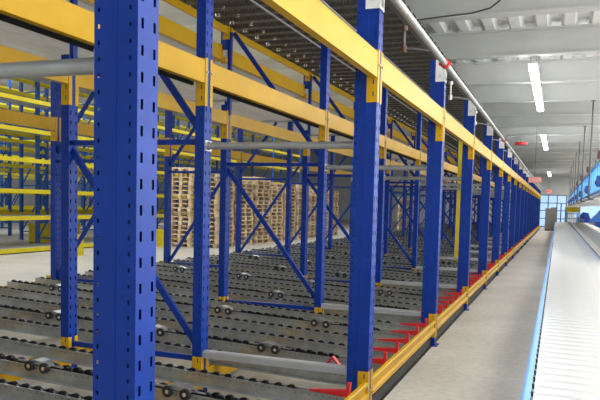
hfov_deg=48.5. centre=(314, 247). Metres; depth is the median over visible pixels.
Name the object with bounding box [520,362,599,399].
conveyor
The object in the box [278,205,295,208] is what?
wooden pallet
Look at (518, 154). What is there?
beam
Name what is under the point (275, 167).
rail
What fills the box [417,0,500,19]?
cable loop
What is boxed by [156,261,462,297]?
track
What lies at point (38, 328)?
track
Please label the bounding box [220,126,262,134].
deck
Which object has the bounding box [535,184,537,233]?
post
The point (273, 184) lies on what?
wooden pallet
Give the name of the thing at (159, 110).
deck
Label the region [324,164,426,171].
tube
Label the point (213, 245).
wooden pallet
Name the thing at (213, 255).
track
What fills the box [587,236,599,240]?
conveyor
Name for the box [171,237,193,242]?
wooden pallet
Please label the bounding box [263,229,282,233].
wooden pallet
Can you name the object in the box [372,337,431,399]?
kick plate
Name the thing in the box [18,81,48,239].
upright
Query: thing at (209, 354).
channel
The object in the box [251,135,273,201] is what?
upright
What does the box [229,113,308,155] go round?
rail
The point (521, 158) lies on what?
beam
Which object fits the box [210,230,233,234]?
wooden pallet
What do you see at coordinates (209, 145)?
tube
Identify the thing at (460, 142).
post
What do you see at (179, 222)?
wooden pallet
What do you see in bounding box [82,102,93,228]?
upright
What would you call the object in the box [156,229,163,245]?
bollard
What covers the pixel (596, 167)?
conveyor
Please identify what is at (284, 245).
track
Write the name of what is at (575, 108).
beam
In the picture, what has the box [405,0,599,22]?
beam
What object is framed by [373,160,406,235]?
upright
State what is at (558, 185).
wall
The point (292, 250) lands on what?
track
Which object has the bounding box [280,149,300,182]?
upright
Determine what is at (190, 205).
wooden pallet
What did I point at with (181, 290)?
track
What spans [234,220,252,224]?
wooden pallet
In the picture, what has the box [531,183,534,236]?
post
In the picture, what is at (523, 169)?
post
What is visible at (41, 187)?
upright
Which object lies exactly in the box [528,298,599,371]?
conveyor
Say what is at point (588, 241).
divider cover
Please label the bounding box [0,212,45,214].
rail
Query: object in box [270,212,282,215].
wooden pallet
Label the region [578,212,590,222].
machine
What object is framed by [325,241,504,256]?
track
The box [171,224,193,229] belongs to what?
wooden pallet
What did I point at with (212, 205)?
wooden pallet
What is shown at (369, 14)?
post
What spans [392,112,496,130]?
panel
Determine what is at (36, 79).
deck
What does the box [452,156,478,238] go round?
upright
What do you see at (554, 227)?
conveyor
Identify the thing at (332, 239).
track
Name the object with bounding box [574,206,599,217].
window
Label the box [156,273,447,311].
track
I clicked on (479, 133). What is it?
panel
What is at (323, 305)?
channel
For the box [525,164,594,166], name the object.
beam
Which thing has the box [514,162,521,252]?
post
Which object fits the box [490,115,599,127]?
beam
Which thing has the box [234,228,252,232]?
wooden pallet
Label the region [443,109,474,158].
rail
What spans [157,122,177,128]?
rail
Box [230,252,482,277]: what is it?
track
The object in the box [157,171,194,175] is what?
rail
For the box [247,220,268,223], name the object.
wooden pallet
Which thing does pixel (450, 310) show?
guard rail
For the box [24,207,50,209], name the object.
rail
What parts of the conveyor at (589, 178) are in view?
rail, hanging rod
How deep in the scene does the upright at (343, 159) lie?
19.44 m
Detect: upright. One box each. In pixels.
[0,79,12,235]
[0,102,18,226]
[5,123,23,222]
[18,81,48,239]
[35,82,59,242]
[40,93,59,223]
[42,130,50,222]
[44,147,50,222]
[51,81,98,282]
[61,0,212,392]
[78,104,99,237]
[78,136,91,219]
[81,117,93,225]
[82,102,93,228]
[156,115,179,231]
[163,101,230,267]
[172,115,194,231]
[179,124,194,193]
[187,122,194,166]
[214,130,234,173]
[216,126,235,170]
[218,31,330,310]
[235,122,292,256]
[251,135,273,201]
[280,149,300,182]
[285,136,334,249]
[300,75,387,284]
[323,156,351,242]
[349,154,388,239]
[351,102,421,269]
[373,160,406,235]
[384,119,444,258]
[389,165,421,233]
[405,172,425,229]
[408,132,458,251]
[441,149,482,242]
[442,155,455,245]
[444,181,453,223]
[445,175,451,227]
[450,186,453,222]
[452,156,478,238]
[471,164,492,229]
[472,165,495,236]
[473,183,476,223]
[476,170,504,230]
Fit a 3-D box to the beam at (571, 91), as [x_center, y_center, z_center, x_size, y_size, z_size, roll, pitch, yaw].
[8.072,-3.975,16.768,12.200,0.490,0.190,3,4,20]
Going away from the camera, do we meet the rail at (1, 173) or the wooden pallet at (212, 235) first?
the wooden pallet at (212, 235)
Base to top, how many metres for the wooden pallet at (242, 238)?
0.144 m
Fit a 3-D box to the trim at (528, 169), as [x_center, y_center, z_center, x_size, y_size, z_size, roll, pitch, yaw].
[19.582,-5.766,48.284,12.200,0.490,0.190,3,4,20]
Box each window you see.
[539,195,566,226]
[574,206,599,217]
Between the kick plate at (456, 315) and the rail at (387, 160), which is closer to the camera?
the kick plate at (456, 315)
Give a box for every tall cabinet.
[545,208,550,230]
[550,207,557,230]
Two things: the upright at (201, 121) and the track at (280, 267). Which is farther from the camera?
the track at (280, 267)
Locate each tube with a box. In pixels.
[0,56,99,78]
[204,139,355,151]
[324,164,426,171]
[384,175,460,180]
[419,182,480,186]
[442,187,494,190]
[472,191,503,193]
[472,193,510,195]
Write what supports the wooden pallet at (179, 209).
on the wooden pallet at (172, 212)
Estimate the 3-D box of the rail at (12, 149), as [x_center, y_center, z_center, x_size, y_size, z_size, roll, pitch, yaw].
[-11.094,-3.788,26.604,0.075,0.170,2.690,3,4,20]
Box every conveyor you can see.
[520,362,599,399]
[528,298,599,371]
[540,272,599,303]
[545,258,599,275]
[548,249,599,260]
[550,243,592,250]
[551,238,587,244]
[552,235,583,240]
[553,230,577,232]
[553,232,579,239]
[554,227,573,231]
[554,228,575,232]
[567,171,587,206]
[568,166,591,206]
[570,160,595,205]
[572,153,599,205]
[574,142,599,204]
[578,126,599,203]
[578,228,599,229]
[579,229,599,231]
[581,231,599,233]
[584,100,599,201]
[585,234,599,236]
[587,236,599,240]
[590,239,599,244]
[592,150,599,197]
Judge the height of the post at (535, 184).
3.135 m
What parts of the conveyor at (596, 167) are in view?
motor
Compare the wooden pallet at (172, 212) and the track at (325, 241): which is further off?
the wooden pallet at (172, 212)
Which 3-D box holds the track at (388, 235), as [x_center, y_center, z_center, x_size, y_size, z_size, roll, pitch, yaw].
[4.345,-0.208,23.307,5.225,0.316,0.165,3,4,20]
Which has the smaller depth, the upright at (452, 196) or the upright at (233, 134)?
the upright at (233, 134)
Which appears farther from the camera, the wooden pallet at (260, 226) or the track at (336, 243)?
the wooden pallet at (260, 226)
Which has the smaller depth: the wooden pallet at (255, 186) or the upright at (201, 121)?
the upright at (201, 121)
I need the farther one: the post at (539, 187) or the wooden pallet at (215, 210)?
the post at (539, 187)
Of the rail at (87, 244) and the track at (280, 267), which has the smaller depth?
the track at (280, 267)
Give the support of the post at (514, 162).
on the floor
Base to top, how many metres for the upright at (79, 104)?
5.900 m
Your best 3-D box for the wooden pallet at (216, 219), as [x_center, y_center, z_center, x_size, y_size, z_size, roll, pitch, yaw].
[-3.311,-0.959,22.338,0.800,0.144,1.200,3,4,19]
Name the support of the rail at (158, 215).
attached to the upright
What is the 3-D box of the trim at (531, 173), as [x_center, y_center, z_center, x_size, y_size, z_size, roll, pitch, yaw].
[21.500,-6.065,53.537,12.200,0.490,0.190,3,4,20]
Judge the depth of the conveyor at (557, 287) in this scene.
7.22 m
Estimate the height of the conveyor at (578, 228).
0.730 m
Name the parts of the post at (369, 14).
splice plate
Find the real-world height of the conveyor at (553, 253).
0.720 m
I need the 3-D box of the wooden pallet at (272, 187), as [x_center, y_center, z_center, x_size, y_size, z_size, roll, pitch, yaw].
[-1.826,-2.352,26.457,0.800,0.144,1.200,3,4,20]
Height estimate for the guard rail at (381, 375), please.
0.262 m
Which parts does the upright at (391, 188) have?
upper deck panel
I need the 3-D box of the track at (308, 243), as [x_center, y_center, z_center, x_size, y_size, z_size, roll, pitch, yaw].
[2.122,0.140,17.220,5.225,0.312,0.130,3,4,20]
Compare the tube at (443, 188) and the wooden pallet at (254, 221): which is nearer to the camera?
the tube at (443, 188)
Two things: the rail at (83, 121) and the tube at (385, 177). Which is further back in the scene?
the rail at (83, 121)
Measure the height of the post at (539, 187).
3.135 m
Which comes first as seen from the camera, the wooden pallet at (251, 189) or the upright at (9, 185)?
the wooden pallet at (251, 189)
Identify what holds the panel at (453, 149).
on the rail
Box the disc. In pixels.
[505,136,527,144]
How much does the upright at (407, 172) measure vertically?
3.420 m
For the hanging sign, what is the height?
1.910 m
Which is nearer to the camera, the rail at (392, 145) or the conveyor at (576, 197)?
the rail at (392, 145)
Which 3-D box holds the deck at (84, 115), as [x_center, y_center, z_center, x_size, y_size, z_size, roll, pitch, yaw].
[-7.005,-4.190,21.196,1.049,0.020,3.550,3,4,20]
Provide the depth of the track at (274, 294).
8.78 m
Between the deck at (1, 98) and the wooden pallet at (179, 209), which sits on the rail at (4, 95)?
the deck at (1, 98)
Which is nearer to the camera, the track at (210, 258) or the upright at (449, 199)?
the track at (210, 258)
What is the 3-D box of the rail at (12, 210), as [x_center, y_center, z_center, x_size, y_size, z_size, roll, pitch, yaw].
[-11.156,-1.444,26.759,0.075,0.170,2.690,3,4,20]
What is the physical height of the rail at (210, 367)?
0.260 m
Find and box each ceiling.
[0,0,452,154]
[421,11,599,63]
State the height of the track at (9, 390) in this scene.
0.312 m
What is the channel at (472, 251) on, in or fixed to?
attached to the post at (508, 157)
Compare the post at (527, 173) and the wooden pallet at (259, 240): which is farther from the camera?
the post at (527, 173)
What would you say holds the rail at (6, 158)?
attached to the upright
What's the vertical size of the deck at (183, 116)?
0.020 m
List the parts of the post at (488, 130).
splice plate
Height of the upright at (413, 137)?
3.600 m
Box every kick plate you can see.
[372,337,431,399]
[436,304,464,341]
[468,284,483,306]
[486,272,496,286]
[498,263,504,273]
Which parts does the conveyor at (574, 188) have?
hanging rod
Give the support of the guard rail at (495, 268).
attached to the post at (488, 130)
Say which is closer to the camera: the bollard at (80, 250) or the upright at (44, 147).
the bollard at (80, 250)
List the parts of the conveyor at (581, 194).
hanging rod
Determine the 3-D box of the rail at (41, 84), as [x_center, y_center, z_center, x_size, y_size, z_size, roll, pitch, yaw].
[-7.590,-4.903,21.369,0.075,0.170,3.590,3,4,20]
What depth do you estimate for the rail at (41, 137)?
20.07 m
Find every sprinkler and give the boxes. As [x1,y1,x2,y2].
[401,26,431,52]
[448,81,469,100]
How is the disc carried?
hanging from the pipe
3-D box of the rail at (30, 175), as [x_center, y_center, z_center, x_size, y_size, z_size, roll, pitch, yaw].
[-13.023,-3.390,31.915,0.075,0.170,2.690,3,4,20]
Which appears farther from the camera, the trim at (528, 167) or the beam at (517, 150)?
the trim at (528, 167)
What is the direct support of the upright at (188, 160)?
on the floor
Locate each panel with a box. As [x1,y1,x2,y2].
[0,0,215,62]
[158,62,298,101]
[180,0,408,27]
[195,97,349,121]
[263,120,353,135]
[311,64,470,100]
[311,135,407,145]
[380,92,485,118]
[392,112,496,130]
[416,127,503,141]
[444,137,510,148]
[447,147,514,155]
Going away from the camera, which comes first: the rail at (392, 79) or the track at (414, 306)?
the rail at (392, 79)
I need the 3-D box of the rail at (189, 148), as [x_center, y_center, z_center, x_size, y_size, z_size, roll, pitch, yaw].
[-2.081,-1.832,13.013,0.079,0.320,2.760,3,4,20]
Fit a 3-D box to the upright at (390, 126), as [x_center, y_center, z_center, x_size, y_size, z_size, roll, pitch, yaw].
[2.371,-1.245,15.898,1.414,3.600,0.170,3,4,20]
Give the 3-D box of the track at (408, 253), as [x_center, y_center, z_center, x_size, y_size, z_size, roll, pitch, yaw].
[1.971,0.161,16.807,5.225,0.317,0.165,3,4,20]
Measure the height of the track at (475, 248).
0.316 m
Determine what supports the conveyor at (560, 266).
on the floor
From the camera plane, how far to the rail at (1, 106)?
24.92 m
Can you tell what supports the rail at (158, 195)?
attached to the upright
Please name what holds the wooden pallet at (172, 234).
on the wooden pallet at (188, 240)
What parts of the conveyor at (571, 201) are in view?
hanging rod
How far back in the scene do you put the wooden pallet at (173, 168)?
21.77 m
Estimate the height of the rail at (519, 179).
0.360 m
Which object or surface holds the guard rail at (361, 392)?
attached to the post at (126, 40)
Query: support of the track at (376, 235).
on the rail
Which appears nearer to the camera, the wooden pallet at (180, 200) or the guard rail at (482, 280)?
the guard rail at (482, 280)
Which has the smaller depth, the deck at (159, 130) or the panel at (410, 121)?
the panel at (410, 121)
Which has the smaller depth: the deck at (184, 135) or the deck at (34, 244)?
the deck at (34, 244)
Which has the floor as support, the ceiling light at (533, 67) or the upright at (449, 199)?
the upright at (449, 199)
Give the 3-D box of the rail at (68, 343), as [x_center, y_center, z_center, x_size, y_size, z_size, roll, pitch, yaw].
[-2.580,0.958,4.399,0.079,0.250,2.760,3,4,20]
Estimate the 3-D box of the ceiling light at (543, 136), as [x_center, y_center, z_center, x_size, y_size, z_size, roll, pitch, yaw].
[9.122,-4.217,26.334,0.150,0.240,5.900,3,4,20]
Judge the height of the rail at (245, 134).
0.170 m
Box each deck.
[0,97,47,107]
[0,129,40,134]
[0,214,50,215]
[0,243,50,249]
[23,77,49,81]
[40,82,91,94]
[40,108,93,118]
[41,240,92,243]
[157,129,181,133]
[158,108,183,114]
[175,115,220,125]
[175,134,220,141]
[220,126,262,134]
[255,135,286,141]
[259,150,286,155]
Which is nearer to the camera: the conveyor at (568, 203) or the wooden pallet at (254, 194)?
the wooden pallet at (254, 194)
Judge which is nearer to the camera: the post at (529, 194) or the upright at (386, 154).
the upright at (386, 154)
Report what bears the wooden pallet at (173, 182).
on the wooden pallet at (180, 187)
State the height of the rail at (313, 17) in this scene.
0.360 m
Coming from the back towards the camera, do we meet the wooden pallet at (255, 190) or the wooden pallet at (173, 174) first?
the wooden pallet at (255, 190)
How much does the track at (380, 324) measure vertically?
0.312 m
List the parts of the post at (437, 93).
splice plate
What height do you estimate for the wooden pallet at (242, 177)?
0.144 m
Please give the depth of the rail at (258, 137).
34.74 m
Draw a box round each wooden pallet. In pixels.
[171,194,193,198]
[171,198,193,202]
[171,203,193,207]
[171,207,193,211]
[171,211,193,215]
[171,216,193,220]
[171,220,192,224]
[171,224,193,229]
[171,229,193,233]
[171,232,193,237]
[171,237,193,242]
[171,241,193,246]
[172,167,194,170]
[172,173,194,176]
[172,176,194,180]
[172,181,193,185]
[172,185,193,189]
[172,189,193,193]
[210,186,234,190]
[210,190,234,195]
[210,199,233,203]
[210,204,232,207]
[210,208,233,212]
[210,212,233,216]
[210,217,233,221]
[210,221,233,225]
[210,225,234,230]
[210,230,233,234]
[210,234,233,238]
[210,237,233,243]
[210,242,232,247]
[211,177,233,182]
[211,181,233,186]
[212,195,234,199]
[218,208,252,211]
[219,180,254,184]
[219,200,253,203]
[219,204,250,207]
[229,232,250,236]
[233,216,253,220]
[233,240,251,244]
[234,184,253,187]
[234,188,253,192]
[234,212,252,215]
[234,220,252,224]
[234,224,253,228]
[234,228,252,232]
[234,236,252,240]
[242,177,270,181]
[246,208,269,211]
[247,185,270,189]
[247,189,269,192]
[247,204,268,207]
[247,212,269,215]
[247,216,269,219]
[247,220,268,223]
[247,223,269,227]
[247,228,266,231]
[247,231,268,235]
[247,234,268,239]
[248,181,270,185]
[248,193,269,196]
[252,238,269,243]
[253,197,269,200]
[254,201,269,204]
[263,205,282,208]
[263,226,282,230]
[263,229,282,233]
[264,190,283,193]
[264,193,282,197]
[264,208,282,211]
[265,186,283,190]
[265,197,282,200]
[265,201,282,204]
[265,216,282,219]
[266,183,295,187]
[269,219,282,222]
[269,223,281,226]
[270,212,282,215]
[277,198,295,201]
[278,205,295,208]
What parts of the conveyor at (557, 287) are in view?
frame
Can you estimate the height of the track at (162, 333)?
0.317 m
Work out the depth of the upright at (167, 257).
11.70 m
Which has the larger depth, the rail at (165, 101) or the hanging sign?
the hanging sign
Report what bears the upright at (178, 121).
on the floor
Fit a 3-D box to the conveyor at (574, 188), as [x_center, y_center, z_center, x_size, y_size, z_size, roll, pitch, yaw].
[14.173,-3.478,34.792,1.300,2.570,5.573,3,4,20]
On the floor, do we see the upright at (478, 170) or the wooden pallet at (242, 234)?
the upright at (478, 170)
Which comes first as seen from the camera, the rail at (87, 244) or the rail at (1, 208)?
the rail at (87, 244)
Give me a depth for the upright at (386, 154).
22.14 m
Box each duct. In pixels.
[0,13,193,84]
[213,88,318,127]
[329,129,379,148]
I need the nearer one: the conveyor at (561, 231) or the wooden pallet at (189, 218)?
the wooden pallet at (189, 218)
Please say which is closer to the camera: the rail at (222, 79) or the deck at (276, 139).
the rail at (222, 79)
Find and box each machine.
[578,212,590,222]
[588,216,599,227]
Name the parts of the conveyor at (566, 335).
frame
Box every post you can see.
[93,0,158,399]
[346,0,384,399]
[421,60,446,346]
[454,140,462,261]
[457,100,475,310]
[478,123,492,289]
[491,138,503,275]
[501,149,511,265]
[508,156,517,258]
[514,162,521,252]
[519,167,525,248]
[523,171,528,244]
[526,175,530,241]
[529,183,532,239]
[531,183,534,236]
[533,183,536,235]
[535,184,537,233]
[536,186,538,231]
[537,187,539,225]
[538,188,540,224]
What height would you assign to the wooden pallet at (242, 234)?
0.144 m
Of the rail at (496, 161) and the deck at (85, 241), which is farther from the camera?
the deck at (85, 241)
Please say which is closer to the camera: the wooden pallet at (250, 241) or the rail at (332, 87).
the rail at (332, 87)
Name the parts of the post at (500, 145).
splice plate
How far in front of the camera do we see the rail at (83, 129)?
9.64 m
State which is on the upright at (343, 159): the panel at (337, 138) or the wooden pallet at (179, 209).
the panel at (337, 138)
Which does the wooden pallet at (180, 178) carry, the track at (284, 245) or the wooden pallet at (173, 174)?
the wooden pallet at (173, 174)
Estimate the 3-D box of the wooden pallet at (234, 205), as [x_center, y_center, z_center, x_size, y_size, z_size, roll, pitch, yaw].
[-2.828,-1.489,23.971,0.800,0.144,1.200,3,4,21]
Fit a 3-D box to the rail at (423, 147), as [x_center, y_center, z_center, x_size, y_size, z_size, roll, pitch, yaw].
[3.180,-3.043,19.979,0.079,0.210,2.760,3,4,20]
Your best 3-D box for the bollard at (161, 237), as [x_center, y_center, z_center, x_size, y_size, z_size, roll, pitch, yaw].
[-4.959,-0.221,21.735,0.240,0.400,0.200,3,4,20]
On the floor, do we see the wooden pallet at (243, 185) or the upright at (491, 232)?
the upright at (491, 232)
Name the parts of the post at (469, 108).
splice plate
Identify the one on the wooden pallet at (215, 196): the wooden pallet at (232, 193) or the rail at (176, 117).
the wooden pallet at (232, 193)
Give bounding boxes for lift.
[564,207,580,222]
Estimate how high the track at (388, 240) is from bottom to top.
0.312 m
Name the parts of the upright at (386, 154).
upper deck panel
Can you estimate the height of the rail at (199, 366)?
0.260 m
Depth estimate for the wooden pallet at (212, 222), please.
21.95 m
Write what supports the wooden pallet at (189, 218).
on the wooden pallet at (179, 222)
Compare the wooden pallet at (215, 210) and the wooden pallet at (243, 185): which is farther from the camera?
the wooden pallet at (243, 185)
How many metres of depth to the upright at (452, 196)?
43.23 m
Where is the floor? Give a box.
[0,217,552,399]
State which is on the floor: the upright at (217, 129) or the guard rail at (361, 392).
the upright at (217, 129)
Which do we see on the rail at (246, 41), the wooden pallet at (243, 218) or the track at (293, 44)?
the track at (293, 44)
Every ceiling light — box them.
[529,55,543,111]
[541,134,547,149]
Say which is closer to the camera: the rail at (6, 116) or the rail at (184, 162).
the rail at (6, 116)
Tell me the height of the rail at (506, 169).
0.360 m
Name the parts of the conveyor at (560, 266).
frame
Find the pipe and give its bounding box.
[382,0,542,190]
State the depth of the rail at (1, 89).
21.57 m
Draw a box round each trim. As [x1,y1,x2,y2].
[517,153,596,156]
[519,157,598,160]
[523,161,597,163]
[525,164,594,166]
[526,166,592,168]
[528,169,585,170]
[530,171,585,172]
[531,173,586,174]
[533,175,585,176]
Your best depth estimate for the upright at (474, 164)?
31.79 m
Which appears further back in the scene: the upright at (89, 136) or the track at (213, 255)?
the upright at (89, 136)
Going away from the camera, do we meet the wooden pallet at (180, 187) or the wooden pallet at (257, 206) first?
the wooden pallet at (180, 187)
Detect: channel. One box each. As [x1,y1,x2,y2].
[202,349,349,374]
[321,303,420,316]
[380,280,456,288]
[416,266,477,271]
[440,256,490,261]
[470,250,500,253]
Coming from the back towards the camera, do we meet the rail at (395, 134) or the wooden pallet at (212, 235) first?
the wooden pallet at (212, 235)
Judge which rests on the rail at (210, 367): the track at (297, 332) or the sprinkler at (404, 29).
the track at (297, 332)
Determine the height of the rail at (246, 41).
0.160 m
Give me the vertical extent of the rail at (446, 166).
0.360 m
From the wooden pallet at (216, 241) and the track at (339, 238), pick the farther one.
the wooden pallet at (216, 241)
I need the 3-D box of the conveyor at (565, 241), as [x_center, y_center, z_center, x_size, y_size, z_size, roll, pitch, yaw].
[6.851,0.183,17.976,0.880,0.712,2.796,3,4,20]
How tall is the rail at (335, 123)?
0.360 m
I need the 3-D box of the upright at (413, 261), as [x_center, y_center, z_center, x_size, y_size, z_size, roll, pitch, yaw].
[1.412,-1.095,13.272,1.414,3.600,0.170,3,4,20]
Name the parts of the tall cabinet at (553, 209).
door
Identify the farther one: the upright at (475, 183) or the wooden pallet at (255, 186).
the upright at (475, 183)
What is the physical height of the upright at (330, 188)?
3.420 m
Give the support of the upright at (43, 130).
on the floor
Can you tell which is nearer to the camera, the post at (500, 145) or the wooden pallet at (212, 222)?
the post at (500, 145)
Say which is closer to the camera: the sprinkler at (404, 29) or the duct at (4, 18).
the duct at (4, 18)
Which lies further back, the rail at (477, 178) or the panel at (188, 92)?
the rail at (477, 178)
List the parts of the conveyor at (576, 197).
hanging rod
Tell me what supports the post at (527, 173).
on the floor
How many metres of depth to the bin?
21.44 m
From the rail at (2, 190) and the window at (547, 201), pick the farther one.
the window at (547, 201)
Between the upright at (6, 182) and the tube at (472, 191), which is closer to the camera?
the tube at (472, 191)
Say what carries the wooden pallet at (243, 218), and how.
on the wooden pallet at (250, 221)
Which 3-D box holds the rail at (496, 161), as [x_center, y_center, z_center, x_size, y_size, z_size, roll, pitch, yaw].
[3.785,-1.714,13.863,0.091,0.360,2.760,3,4,20]
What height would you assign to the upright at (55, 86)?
3.420 m
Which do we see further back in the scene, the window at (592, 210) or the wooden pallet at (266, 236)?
the window at (592, 210)
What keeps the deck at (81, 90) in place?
on the rail
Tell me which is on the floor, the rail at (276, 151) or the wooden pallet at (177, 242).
the wooden pallet at (177, 242)
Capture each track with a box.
[0,286,409,349]
[0,295,398,360]
[0,303,386,372]
[0,316,346,385]
[0,336,351,399]
[0,353,258,399]
[0,378,92,399]
[7,279,418,340]
[35,277,427,331]
[77,273,420,322]
[84,270,442,314]
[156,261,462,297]
[156,265,457,301]
[156,269,453,305]
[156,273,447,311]
[173,259,456,292]
[185,257,470,288]
[209,254,476,282]
[209,257,473,285]
[226,7,446,71]
[229,253,479,280]
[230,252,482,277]
[242,250,477,274]
[251,249,487,272]
[259,248,489,270]
[266,247,491,268]
[275,246,493,266]
[284,245,495,265]
[290,244,490,263]
[296,243,499,261]
[308,242,501,258]
[308,243,500,260]
[313,241,503,257]
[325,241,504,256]
[326,240,500,255]
[332,239,491,253]
[337,238,508,252]
[339,238,509,251]
[344,237,510,251]
[376,235,515,245]
[376,236,500,248]
[388,233,501,243]
[388,235,515,246]
[388,239,500,249]
[388,240,511,250]
[392,232,520,241]
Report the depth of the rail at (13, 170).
26.10 m
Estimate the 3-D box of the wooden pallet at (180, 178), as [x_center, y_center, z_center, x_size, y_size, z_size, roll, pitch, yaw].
[-4.172,-2.285,22.344,0.800,0.144,1.200,3,4,19]
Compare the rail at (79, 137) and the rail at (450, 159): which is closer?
the rail at (79, 137)
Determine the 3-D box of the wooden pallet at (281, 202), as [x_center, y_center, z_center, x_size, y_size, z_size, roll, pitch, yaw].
[-1.839,-1.774,26.465,0.800,0.144,1.200,3,4,21]
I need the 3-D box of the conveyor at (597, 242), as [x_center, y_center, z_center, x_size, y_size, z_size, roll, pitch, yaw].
[7.866,0.225,17.607,0.980,0.730,2.796,3,4,20]
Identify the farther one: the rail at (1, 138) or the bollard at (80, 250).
the rail at (1, 138)
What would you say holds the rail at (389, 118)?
attached to the upright at (413, 261)
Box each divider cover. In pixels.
[584,239,594,244]
[589,244,599,250]
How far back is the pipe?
6.42 m
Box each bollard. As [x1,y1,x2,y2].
[77,234,83,255]
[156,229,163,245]
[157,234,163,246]
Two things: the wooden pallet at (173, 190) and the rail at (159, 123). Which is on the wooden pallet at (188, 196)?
the wooden pallet at (173, 190)
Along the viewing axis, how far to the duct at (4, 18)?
3.65 m
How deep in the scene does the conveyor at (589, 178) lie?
17.23 m
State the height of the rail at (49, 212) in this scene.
0.170 m
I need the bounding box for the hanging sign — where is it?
[528,136,540,182]
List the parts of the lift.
frame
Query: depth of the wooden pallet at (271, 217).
26.34 m
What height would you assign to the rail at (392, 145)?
0.360 m
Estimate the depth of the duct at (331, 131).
8.44 m
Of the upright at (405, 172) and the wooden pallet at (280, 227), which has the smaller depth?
the upright at (405, 172)
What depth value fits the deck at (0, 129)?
18.84 m
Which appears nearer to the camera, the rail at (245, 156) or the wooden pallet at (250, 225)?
the rail at (245, 156)
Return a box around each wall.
[3,123,194,209]
[210,155,599,226]
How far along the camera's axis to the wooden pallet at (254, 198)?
25.07 m
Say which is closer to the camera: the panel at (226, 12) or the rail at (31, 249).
the panel at (226, 12)
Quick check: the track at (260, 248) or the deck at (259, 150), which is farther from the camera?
the deck at (259, 150)
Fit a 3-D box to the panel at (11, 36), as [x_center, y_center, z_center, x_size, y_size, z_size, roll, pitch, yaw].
[-2.802,-2.264,7.282,2.425,0.055,2.690,3,4,20]
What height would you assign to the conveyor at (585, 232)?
0.730 m
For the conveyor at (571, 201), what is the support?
hanging from the beam at (521, 158)
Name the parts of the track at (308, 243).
rail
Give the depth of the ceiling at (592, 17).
12.24 m
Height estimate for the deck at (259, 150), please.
0.020 m
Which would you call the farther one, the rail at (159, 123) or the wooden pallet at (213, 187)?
the rail at (159, 123)
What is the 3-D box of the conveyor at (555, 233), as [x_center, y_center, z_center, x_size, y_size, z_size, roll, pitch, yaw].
[8.770,-0.116,23.228,0.880,0.712,2.796,3,4,20]
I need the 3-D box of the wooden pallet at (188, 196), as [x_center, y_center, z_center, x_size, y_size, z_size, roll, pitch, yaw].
[-4.218,-1.709,22.374,0.800,0.144,1.200,3,4,21]
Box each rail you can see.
[0,45,71,104]
[0,87,45,101]
[0,92,50,106]
[0,104,8,109]
[0,108,56,140]
[0,124,50,135]
[0,130,34,139]
[0,137,45,147]
[0,146,8,151]
[0,156,50,164]
[0,163,45,169]
[0,172,18,175]
[0,188,50,193]
[0,207,18,209]
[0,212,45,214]
[0,216,59,220]
[0,245,59,253]
[0,337,71,380]
[9,78,34,86]
[11,88,50,97]
[11,107,50,116]
[11,147,50,154]
[12,169,50,174]
[12,210,50,211]
[23,174,50,177]
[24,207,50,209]
[40,83,93,99]
[40,135,93,146]
[49,98,98,110]
[49,144,93,151]
[49,212,93,213]
[59,118,169,155]
[74,296,224,364]
[75,75,228,138]
[78,109,93,115]
[78,136,93,139]
[78,191,93,194]
[78,215,91,218]
[79,120,93,124]
[80,156,93,159]
[83,0,223,61]
[84,243,92,246]
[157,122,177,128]
[157,125,194,135]
[157,148,194,156]
[157,158,177,163]
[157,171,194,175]
[157,194,193,197]
[157,214,193,217]
[162,0,229,39]
[167,356,203,389]
[171,138,240,162]
[175,116,216,129]
[177,155,215,163]
[179,161,194,164]
[205,307,321,373]
[210,60,327,140]
[211,137,234,141]
[211,156,236,162]
[219,127,251,137]
[221,51,304,97]
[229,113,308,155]
[230,27,310,80]
[242,151,286,166]
[254,135,279,141]
[254,166,279,172]
[261,0,380,102]
[274,150,299,157]
[274,166,299,172]
[292,161,317,171]
[302,90,353,119]
[309,137,352,156]
[310,72,354,101]
[327,111,385,158]
[327,170,351,181]
[344,371,369,399]
[370,314,436,399]
[379,52,444,140]
[380,111,391,123]
[385,136,420,165]
[386,149,415,160]
[386,159,389,172]
[388,129,411,144]
[390,160,413,176]
[392,117,414,135]
[412,143,426,151]
[414,170,426,175]
[420,152,443,165]
[436,286,468,335]
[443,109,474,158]
[443,162,457,175]
[444,156,454,163]
[468,270,486,297]
[473,174,481,183]
[474,136,491,169]
[486,260,498,283]
[491,152,503,176]
[498,253,506,270]
[503,161,510,181]
[507,247,513,258]
[511,168,516,184]
[517,174,521,187]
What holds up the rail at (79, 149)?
attached to the upright at (46, 91)
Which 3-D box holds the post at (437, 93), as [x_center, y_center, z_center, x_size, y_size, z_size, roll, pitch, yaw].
[1.322,-0.472,7.370,0.209,3.135,0.170,3,4,20]
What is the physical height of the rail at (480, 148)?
0.360 m
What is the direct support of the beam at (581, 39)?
attached to the ceiling at (592, 17)
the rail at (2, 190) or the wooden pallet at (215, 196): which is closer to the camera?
the rail at (2, 190)
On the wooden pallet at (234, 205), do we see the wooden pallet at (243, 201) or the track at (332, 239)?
the wooden pallet at (243, 201)
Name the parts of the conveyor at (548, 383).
frame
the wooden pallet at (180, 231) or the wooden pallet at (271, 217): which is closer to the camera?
the wooden pallet at (180, 231)
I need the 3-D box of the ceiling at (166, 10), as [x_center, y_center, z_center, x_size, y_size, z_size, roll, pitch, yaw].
[-8.590,-7.448,33.631,30.700,0.550,66.000,3,4,20]
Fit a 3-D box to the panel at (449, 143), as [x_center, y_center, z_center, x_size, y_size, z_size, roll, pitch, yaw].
[5.229,-3.444,22.134,2.300,0.154,2.800,3,4,20]
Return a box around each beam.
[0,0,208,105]
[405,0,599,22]
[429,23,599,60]
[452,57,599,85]
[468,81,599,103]
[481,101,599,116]
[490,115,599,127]
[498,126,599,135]
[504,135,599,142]
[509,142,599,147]
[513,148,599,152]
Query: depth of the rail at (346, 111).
12.38 m

